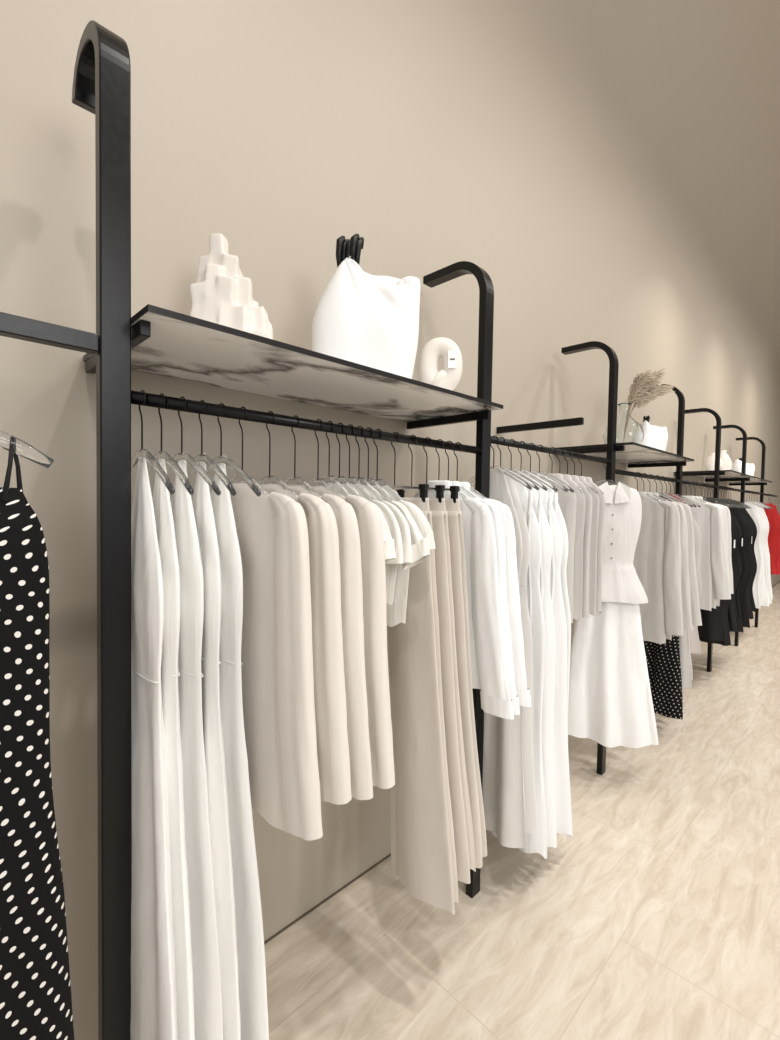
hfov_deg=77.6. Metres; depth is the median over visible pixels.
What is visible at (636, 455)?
shelf
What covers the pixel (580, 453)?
hanger
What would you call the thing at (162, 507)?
gown
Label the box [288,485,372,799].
jacket
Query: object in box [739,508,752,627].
dress
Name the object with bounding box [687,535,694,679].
dress
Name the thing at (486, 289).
post
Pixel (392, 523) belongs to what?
short sleeve top
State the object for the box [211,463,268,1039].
gown
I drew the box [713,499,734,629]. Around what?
dress
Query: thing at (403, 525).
short sleeve top
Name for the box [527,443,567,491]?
hanger
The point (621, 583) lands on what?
blouse
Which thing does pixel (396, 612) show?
short sleeve top
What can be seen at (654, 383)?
pampas grass
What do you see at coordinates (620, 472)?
rail
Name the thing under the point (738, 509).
dress
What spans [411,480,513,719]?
shirt
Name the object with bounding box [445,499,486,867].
trousers
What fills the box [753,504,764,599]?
dress
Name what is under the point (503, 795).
dress
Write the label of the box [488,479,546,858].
dress
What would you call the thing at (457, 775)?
trousers
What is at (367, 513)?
jacket
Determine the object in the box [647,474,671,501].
hanger
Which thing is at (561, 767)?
dress
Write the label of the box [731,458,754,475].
handbag
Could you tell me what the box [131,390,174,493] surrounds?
hanger
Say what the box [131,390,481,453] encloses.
rail
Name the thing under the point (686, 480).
hanger
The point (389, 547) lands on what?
short sleeve top
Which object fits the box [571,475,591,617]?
vest
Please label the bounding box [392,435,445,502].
hanger
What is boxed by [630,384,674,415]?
pampas grass
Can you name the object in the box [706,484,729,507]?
hanger
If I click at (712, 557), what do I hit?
cardigan
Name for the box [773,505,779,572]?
dress
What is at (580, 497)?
vest
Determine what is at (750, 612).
dress
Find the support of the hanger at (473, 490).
hanging from the rail at (137, 398)
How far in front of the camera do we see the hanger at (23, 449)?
0.76 m
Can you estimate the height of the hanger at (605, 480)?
0.218 m
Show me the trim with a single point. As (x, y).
(389, 855)
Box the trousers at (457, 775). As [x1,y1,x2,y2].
[429,498,475,883]
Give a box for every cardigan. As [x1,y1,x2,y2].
[633,492,682,643]
[646,492,692,640]
[653,493,701,636]
[683,496,730,610]
[694,496,730,608]
[698,496,733,605]
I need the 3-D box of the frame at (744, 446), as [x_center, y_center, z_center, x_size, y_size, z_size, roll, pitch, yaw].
[3.869,0.171,5.589,0.056,2.515,0.321,-1,3,-45]
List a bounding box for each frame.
[561,341,618,774]
[660,384,684,495]
[685,408,721,671]
[713,425,746,645]
[736,437,765,626]
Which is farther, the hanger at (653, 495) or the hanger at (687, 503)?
the hanger at (687, 503)
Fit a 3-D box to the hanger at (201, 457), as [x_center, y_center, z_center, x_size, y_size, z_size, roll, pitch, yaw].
[-0.428,-0.164,1.104,0.014,0.218,0.347,-1,3,-43]
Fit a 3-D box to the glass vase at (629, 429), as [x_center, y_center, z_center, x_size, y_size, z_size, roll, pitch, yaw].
[1.535,-0.607,3.185,0.253,0.308,0.253,-1,3,-45]
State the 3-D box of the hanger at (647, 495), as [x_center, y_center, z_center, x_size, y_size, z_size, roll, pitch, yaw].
[1.577,-0.196,3.093,0.014,0.218,0.347,-1,3,-41]
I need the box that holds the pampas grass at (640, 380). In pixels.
[627,369,654,402]
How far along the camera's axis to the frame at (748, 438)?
6.34 m
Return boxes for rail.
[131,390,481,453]
[491,436,611,463]
[615,469,679,482]
[682,480,716,487]
[719,486,743,491]
[745,490,762,494]
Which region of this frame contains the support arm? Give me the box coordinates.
[497,417,583,433]
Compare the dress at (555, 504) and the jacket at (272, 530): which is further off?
the dress at (555, 504)
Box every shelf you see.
[83,304,502,429]
[556,442,693,467]
[674,470,753,480]
[706,477,771,485]
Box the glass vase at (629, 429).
[602,403,644,444]
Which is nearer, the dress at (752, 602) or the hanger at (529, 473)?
the hanger at (529, 473)
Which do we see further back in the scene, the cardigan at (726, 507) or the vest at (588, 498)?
the cardigan at (726, 507)
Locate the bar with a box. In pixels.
[0,312,98,353]
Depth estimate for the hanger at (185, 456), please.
1.03 m
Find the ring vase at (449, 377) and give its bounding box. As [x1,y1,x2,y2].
[418,337,462,389]
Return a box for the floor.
[264,582,779,1039]
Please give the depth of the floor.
1.81 m
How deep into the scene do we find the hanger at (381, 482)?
1.47 m
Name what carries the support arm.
attached to the wall
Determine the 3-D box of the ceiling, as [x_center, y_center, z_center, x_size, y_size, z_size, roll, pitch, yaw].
[6.222,-3.281,2.194,20.000,1.720,8.585,-1,3,-45]
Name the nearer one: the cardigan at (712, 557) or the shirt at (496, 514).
the shirt at (496, 514)
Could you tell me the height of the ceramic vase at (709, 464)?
0.200 m
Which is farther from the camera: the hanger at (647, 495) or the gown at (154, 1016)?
the hanger at (647, 495)
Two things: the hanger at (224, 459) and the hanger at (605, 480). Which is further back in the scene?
the hanger at (605, 480)
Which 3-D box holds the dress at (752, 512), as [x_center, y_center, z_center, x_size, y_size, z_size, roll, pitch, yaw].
[4.147,0.403,5.678,0.138,1.221,0.348,-1,3,-41]
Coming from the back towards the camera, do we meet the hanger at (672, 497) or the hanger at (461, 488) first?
the hanger at (672, 497)
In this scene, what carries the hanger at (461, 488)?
hanging from the rail at (137, 398)
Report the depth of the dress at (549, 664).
1.98 m
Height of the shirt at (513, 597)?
0.751 m
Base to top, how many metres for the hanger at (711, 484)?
0.218 m
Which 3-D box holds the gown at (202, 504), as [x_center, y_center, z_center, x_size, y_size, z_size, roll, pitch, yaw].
[-0.443,0.652,1.131,0.081,1.570,0.474,-1,3,-42]
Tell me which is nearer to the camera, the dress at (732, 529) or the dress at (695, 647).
the dress at (695, 647)
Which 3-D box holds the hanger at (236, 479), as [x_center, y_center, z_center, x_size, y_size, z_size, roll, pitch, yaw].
[-0.357,-0.145,1.175,0.347,0.258,0.014,3,3,44]
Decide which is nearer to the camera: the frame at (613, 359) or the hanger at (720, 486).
the frame at (613, 359)
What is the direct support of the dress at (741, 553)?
hanging from the hanger at (720, 486)
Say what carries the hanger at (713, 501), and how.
hanging from the rail at (683, 481)
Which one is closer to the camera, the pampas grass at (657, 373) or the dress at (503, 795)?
the dress at (503, 795)
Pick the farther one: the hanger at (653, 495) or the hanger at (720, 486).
the hanger at (720, 486)
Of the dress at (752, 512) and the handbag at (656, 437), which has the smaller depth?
the handbag at (656, 437)
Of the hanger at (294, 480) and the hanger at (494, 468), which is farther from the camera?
the hanger at (494, 468)
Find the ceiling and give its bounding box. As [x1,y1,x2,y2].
[476,0,779,385]
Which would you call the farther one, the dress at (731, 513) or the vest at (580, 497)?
the dress at (731, 513)
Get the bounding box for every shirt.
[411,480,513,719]
[450,481,519,714]
[460,482,530,706]
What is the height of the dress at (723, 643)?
1.283 m
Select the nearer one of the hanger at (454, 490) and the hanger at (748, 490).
the hanger at (454, 490)
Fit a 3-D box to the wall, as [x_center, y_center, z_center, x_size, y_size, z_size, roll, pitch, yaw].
[3.183,-0.574,5.302,20.000,4.000,0.150,-1,3,-45]
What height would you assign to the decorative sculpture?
0.346 m
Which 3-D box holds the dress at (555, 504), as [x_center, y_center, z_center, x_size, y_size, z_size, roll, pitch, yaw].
[0.656,0.585,2.217,0.127,1.571,0.427,-1,2,-39]
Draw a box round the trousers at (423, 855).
[387,498,458,914]
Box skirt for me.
[568,602,658,747]
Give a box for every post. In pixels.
[72,20,131,1039]
[423,261,493,897]
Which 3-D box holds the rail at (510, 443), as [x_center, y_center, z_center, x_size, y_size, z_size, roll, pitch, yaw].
[0.813,-0.324,2.328,1.218,0.028,0.028,-1,3,-45]
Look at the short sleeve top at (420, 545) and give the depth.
1.34 m
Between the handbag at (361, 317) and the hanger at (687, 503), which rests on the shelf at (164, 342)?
the handbag at (361, 317)
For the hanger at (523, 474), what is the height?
0.218 m
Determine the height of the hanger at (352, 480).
0.248 m
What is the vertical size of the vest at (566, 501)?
0.689 m
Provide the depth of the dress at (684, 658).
3.33 m
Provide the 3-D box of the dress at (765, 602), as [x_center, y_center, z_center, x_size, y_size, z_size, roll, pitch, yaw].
[4.365,0.403,5.892,0.127,1.229,0.431,-1,2,-38]
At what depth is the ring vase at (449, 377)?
1.62 m
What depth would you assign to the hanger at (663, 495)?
3.32 m
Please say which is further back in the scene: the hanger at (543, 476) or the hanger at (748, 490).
the hanger at (748, 490)
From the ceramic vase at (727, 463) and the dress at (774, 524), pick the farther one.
the dress at (774, 524)
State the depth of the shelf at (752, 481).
6.25 m
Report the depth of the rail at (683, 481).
4.08 m
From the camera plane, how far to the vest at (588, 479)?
2.43 m
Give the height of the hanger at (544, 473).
0.218 m
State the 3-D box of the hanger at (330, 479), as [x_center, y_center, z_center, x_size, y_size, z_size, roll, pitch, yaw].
[-0.171,-0.153,1.360,0.014,0.248,0.251,-1,3,-42]
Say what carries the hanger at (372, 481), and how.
hanging from the rail at (137, 398)
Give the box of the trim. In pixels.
[264,582,778,944]
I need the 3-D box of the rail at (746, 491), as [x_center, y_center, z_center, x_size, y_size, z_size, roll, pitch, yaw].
[4.429,-0.334,5.917,1.218,0.028,0.028,-1,3,-45]
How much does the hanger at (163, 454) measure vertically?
0.218 m
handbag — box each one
[312,233,419,378]
[641,415,667,450]
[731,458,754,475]
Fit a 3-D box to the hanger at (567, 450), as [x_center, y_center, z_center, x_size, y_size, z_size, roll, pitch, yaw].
[0.875,-0.235,2.394,0.233,0.218,0.014,3,3,42]
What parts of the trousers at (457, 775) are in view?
leg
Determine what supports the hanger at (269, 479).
hanging from the rail at (137, 398)
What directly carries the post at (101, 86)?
on the floor
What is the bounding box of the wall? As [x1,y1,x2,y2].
[0,0,779,1039]
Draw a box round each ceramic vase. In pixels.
[703,453,722,470]
[720,450,731,469]
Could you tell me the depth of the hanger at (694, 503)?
3.59 m
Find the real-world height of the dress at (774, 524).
0.980 m
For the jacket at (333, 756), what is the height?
0.724 m
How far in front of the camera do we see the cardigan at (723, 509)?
3.81 m
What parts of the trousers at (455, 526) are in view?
leg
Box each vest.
[550,473,575,622]
[562,474,584,619]
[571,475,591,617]
[578,476,598,615]
[585,477,604,612]
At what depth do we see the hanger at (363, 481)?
1.42 m
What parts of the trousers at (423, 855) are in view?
leg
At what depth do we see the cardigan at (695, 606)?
3.09 m
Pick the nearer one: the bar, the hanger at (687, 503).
the bar
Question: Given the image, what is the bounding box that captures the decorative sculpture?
[190,233,272,338]
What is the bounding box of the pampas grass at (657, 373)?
[630,368,666,409]
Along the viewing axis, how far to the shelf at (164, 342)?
1.33 m
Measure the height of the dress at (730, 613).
1.166 m
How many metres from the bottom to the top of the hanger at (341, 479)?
0.248 m
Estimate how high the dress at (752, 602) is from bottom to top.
1.122 m
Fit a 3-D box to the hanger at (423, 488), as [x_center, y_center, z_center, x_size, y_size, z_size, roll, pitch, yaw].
[0.015,-0.169,1.544,0.280,0.223,0.020,3,3,43]
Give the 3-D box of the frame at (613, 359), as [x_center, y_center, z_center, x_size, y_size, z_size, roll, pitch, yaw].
[1.153,0.215,2.896,0.056,2.515,0.321,-1,3,-45]
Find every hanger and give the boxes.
[0,430,53,467]
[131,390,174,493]
[147,393,193,494]
[151,396,220,495]
[187,400,235,495]
[191,403,260,496]
[230,406,267,494]
[257,411,296,495]
[284,415,320,495]
[308,419,344,496]
[323,421,348,496]
[336,423,359,495]
[340,424,373,501]
[355,426,384,501]
[361,427,392,503]
[373,429,402,501]
[390,432,429,501]
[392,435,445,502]
[397,437,459,502]
[412,439,465,497]
[445,441,475,497]
[454,442,485,498]
[466,436,531,489]
[470,437,538,489]
[508,439,547,490]
[518,441,557,491]
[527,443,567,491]
[536,445,573,492]
[549,447,574,492]
[557,449,583,492]
[564,450,590,493]
[571,452,597,493]
[578,453,603,493]
[595,458,617,484]
[635,472,659,501]
[641,473,664,500]
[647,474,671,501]
[654,475,677,501]
[660,476,688,505]
[664,477,692,506]
[668,479,695,506]
[672,478,700,507]
[684,480,705,503]
[700,484,721,504]
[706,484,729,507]
[708,484,732,507]
[719,486,739,507]
[745,490,764,508]
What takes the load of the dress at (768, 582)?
hanging from the hanger
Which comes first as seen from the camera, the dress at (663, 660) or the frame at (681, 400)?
the dress at (663, 660)
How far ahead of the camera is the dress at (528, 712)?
1.88 m
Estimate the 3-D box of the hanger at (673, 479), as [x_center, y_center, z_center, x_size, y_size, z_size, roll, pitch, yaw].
[2.074,-0.204,3.586,0.014,0.218,0.347,-1,3,-41]
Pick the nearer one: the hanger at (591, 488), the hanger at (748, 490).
the hanger at (591, 488)
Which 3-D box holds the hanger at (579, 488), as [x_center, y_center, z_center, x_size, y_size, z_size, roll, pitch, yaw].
[0.819,-0.234,2.338,0.233,0.218,0.014,3,2,40]
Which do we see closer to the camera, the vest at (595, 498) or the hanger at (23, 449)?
the hanger at (23, 449)
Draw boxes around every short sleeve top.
[341,484,395,561]
[351,484,402,563]
[362,485,411,602]
[372,485,429,604]
[381,486,435,626]
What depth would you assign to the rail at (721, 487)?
5.03 m
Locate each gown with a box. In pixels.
[130,457,177,1039]
[152,459,194,1039]
[171,460,222,1039]
[192,462,240,1039]
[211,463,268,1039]
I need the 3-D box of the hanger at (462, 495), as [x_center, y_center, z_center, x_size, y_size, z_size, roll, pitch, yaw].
[0.172,-0.163,1.699,0.014,0.238,0.313,-1,3,-44]
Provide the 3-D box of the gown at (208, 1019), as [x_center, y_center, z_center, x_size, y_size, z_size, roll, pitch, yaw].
[-0.474,0.637,1.100,0.460,1.538,0.079,3,3,43]
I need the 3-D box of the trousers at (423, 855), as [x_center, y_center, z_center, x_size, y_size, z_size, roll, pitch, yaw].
[0.084,0.530,1.485,0.318,1.196,0.077,3,3,43]
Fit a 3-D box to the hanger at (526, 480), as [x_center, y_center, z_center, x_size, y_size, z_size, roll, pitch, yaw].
[0.450,-0.228,1.972,0.347,0.218,0.014,3,3,45]
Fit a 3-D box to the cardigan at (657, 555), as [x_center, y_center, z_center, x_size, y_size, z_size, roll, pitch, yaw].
[1.557,0.287,3.121,0.061,0.939,0.625,-1,3,-40]
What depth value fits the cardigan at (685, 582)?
2.99 m
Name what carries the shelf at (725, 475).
attached to the wall
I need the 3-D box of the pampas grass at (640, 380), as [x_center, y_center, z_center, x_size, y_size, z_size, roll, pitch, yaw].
[1.608,-0.706,3.119,0.129,0.478,0.157,1,2,-12]
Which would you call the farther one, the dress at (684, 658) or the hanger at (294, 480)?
the dress at (684, 658)
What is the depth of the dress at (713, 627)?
4.13 m
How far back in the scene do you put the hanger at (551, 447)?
2.28 m
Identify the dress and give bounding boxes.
[0,437,74,1039]
[482,471,527,850]
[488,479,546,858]
[504,474,535,833]
[526,487,556,847]
[534,478,571,836]
[544,479,571,838]
[643,635,682,718]
[679,630,691,687]
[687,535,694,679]
[689,516,701,652]
[697,499,731,641]
[699,499,736,645]
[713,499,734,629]
[722,500,742,631]
[728,514,739,630]
[729,500,748,632]
[729,508,745,618]
[736,507,751,625]
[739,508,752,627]
[742,508,754,618]
[743,508,757,611]
[744,502,761,607]
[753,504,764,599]
[755,505,768,605]
[758,506,771,603]
[760,507,772,598]
[764,504,779,574]
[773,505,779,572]
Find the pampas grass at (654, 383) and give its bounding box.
[630,376,663,407]
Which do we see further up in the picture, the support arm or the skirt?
the support arm
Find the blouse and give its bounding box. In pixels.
[598,482,647,603]
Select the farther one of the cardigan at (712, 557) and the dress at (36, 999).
the cardigan at (712, 557)
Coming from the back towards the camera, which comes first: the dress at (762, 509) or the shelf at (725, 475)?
the dress at (762, 509)
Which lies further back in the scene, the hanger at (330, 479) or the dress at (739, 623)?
the dress at (739, 623)
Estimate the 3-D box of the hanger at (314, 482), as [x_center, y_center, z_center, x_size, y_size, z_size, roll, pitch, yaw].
[-0.198,-0.147,1.333,0.014,0.258,0.347,-1,3,-44]
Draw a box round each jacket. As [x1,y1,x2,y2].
[210,483,322,840]
[260,484,351,804]
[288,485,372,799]
[313,486,394,788]
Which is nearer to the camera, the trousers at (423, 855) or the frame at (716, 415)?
the trousers at (423, 855)
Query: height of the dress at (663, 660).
1.500 m

